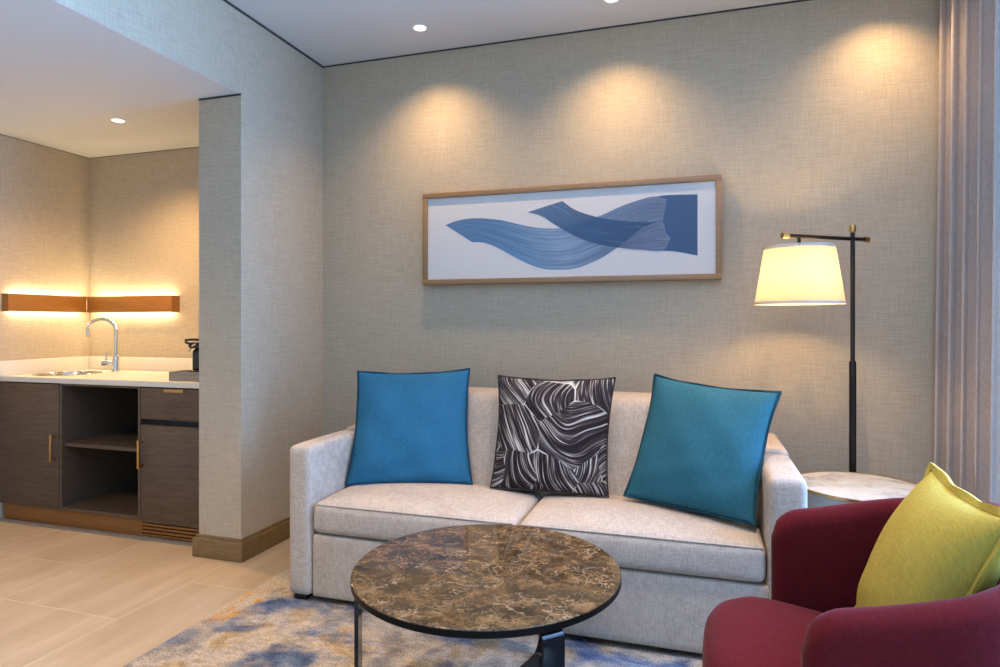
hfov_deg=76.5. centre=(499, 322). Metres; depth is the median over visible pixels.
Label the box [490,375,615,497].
throw pillow
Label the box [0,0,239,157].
ceiling
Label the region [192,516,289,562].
baseboard
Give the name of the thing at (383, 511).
seat cushion
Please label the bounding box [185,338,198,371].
coffee machine
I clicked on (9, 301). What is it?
wall light
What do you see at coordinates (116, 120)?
recessed light
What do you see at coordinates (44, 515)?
plinth
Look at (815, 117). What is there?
wall
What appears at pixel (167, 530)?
vent grille
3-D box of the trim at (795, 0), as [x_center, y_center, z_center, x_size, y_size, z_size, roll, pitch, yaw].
[0.613,-1.571,3.359,3.563,0.008,0.004,0,0,17]
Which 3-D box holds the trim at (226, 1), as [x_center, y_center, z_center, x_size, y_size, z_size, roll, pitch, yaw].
[-1.816,-1.569,1.560,0.006,0.011,4.890,0,0,17]
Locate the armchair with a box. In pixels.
[702,497,999,666]
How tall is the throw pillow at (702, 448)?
0.514 m
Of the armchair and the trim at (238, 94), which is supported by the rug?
the armchair
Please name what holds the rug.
on the floor
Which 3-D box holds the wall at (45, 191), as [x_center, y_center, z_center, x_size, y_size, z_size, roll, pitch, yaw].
[-3.667,-0.005,2.142,0.100,2.410,5.090,0,0,17]
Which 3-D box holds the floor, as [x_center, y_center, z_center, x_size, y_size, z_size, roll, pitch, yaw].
[-0.972,1.250,1.295,5.750,0.100,5.090,0,0,17]
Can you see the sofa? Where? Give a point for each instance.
(676, 565)
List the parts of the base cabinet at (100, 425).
shelf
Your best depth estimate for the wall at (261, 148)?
3.27 m
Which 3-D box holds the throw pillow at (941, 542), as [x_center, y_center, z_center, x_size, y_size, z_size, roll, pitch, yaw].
[0.932,0.558,1.398,0.212,0.440,0.556,0,0,17]
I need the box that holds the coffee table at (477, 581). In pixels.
[350,524,621,666]
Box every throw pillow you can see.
[345,368,472,485]
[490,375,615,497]
[623,373,781,526]
[855,462,999,606]
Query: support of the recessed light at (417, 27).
in the ceiling at (330, 32)
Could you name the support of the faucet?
on the countertop
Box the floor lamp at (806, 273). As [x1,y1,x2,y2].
[754,225,869,471]
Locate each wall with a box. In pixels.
[0,134,89,517]
[43,0,322,538]
[90,0,939,483]
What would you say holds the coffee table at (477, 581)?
on the rug
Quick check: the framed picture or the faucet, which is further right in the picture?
the framed picture
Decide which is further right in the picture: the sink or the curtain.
the curtain
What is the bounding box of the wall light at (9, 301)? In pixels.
[1,293,179,312]
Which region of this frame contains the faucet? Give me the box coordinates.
[86,317,120,371]
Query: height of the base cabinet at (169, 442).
0.835 m
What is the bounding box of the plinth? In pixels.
[4,503,143,535]
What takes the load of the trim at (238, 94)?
attached to the wall at (261, 148)
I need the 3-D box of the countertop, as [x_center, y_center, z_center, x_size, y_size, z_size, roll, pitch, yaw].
[-2.205,0.293,3.920,1.619,0.122,0.610,0,0,17]
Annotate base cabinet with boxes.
[0,381,59,508]
[60,383,144,518]
[137,387,198,541]
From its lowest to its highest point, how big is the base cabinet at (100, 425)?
0.745 m
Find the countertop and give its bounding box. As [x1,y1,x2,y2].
[0,356,198,388]
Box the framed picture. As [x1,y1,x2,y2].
[422,174,721,284]
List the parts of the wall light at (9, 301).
panel, panel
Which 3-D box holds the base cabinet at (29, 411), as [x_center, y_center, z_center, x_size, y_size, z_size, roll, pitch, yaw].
[-2.742,0.728,4.074,0.488,0.745,0.637,0,0,17]
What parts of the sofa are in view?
arm, backrest, arm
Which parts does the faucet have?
spout, lever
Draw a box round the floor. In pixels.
[0,522,289,666]
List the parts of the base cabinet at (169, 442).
handle, drawer, door, handle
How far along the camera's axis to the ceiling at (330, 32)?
3.28 m
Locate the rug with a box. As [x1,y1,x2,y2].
[123,567,701,666]
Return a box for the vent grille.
[142,522,198,541]
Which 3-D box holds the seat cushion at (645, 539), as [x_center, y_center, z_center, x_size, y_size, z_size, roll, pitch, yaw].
[0.558,0.816,2.526,0.889,0.164,0.506,0,0,17]
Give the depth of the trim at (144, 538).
3.61 m
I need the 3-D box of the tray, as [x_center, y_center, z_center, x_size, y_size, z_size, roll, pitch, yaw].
[-1.635,0.297,3.653,0.356,0.051,0.328,0,0,17]
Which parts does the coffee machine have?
lever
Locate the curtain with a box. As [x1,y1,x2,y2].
[934,0,999,503]
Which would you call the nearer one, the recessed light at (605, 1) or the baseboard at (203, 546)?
the recessed light at (605, 1)
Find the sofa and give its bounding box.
[290,387,806,653]
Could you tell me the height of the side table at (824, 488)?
0.551 m
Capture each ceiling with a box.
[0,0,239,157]
[227,0,794,65]
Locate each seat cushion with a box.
[314,483,541,540]
[519,493,765,582]
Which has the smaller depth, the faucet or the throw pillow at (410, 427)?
the throw pillow at (410, 427)
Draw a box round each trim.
[0,518,191,546]
[1,134,196,157]
[199,93,240,100]
[223,0,323,67]
[324,0,809,67]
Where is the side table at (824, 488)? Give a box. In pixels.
[800,471,916,507]
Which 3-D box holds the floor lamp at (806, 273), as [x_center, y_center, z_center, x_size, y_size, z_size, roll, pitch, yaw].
[1.398,0.383,2.777,0.608,1.634,0.359,0,0,-25]
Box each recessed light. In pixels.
[109,118,126,122]
[412,24,427,31]
[603,0,618,3]
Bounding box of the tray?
[169,370,198,381]
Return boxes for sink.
[32,371,102,383]
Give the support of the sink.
in the countertop

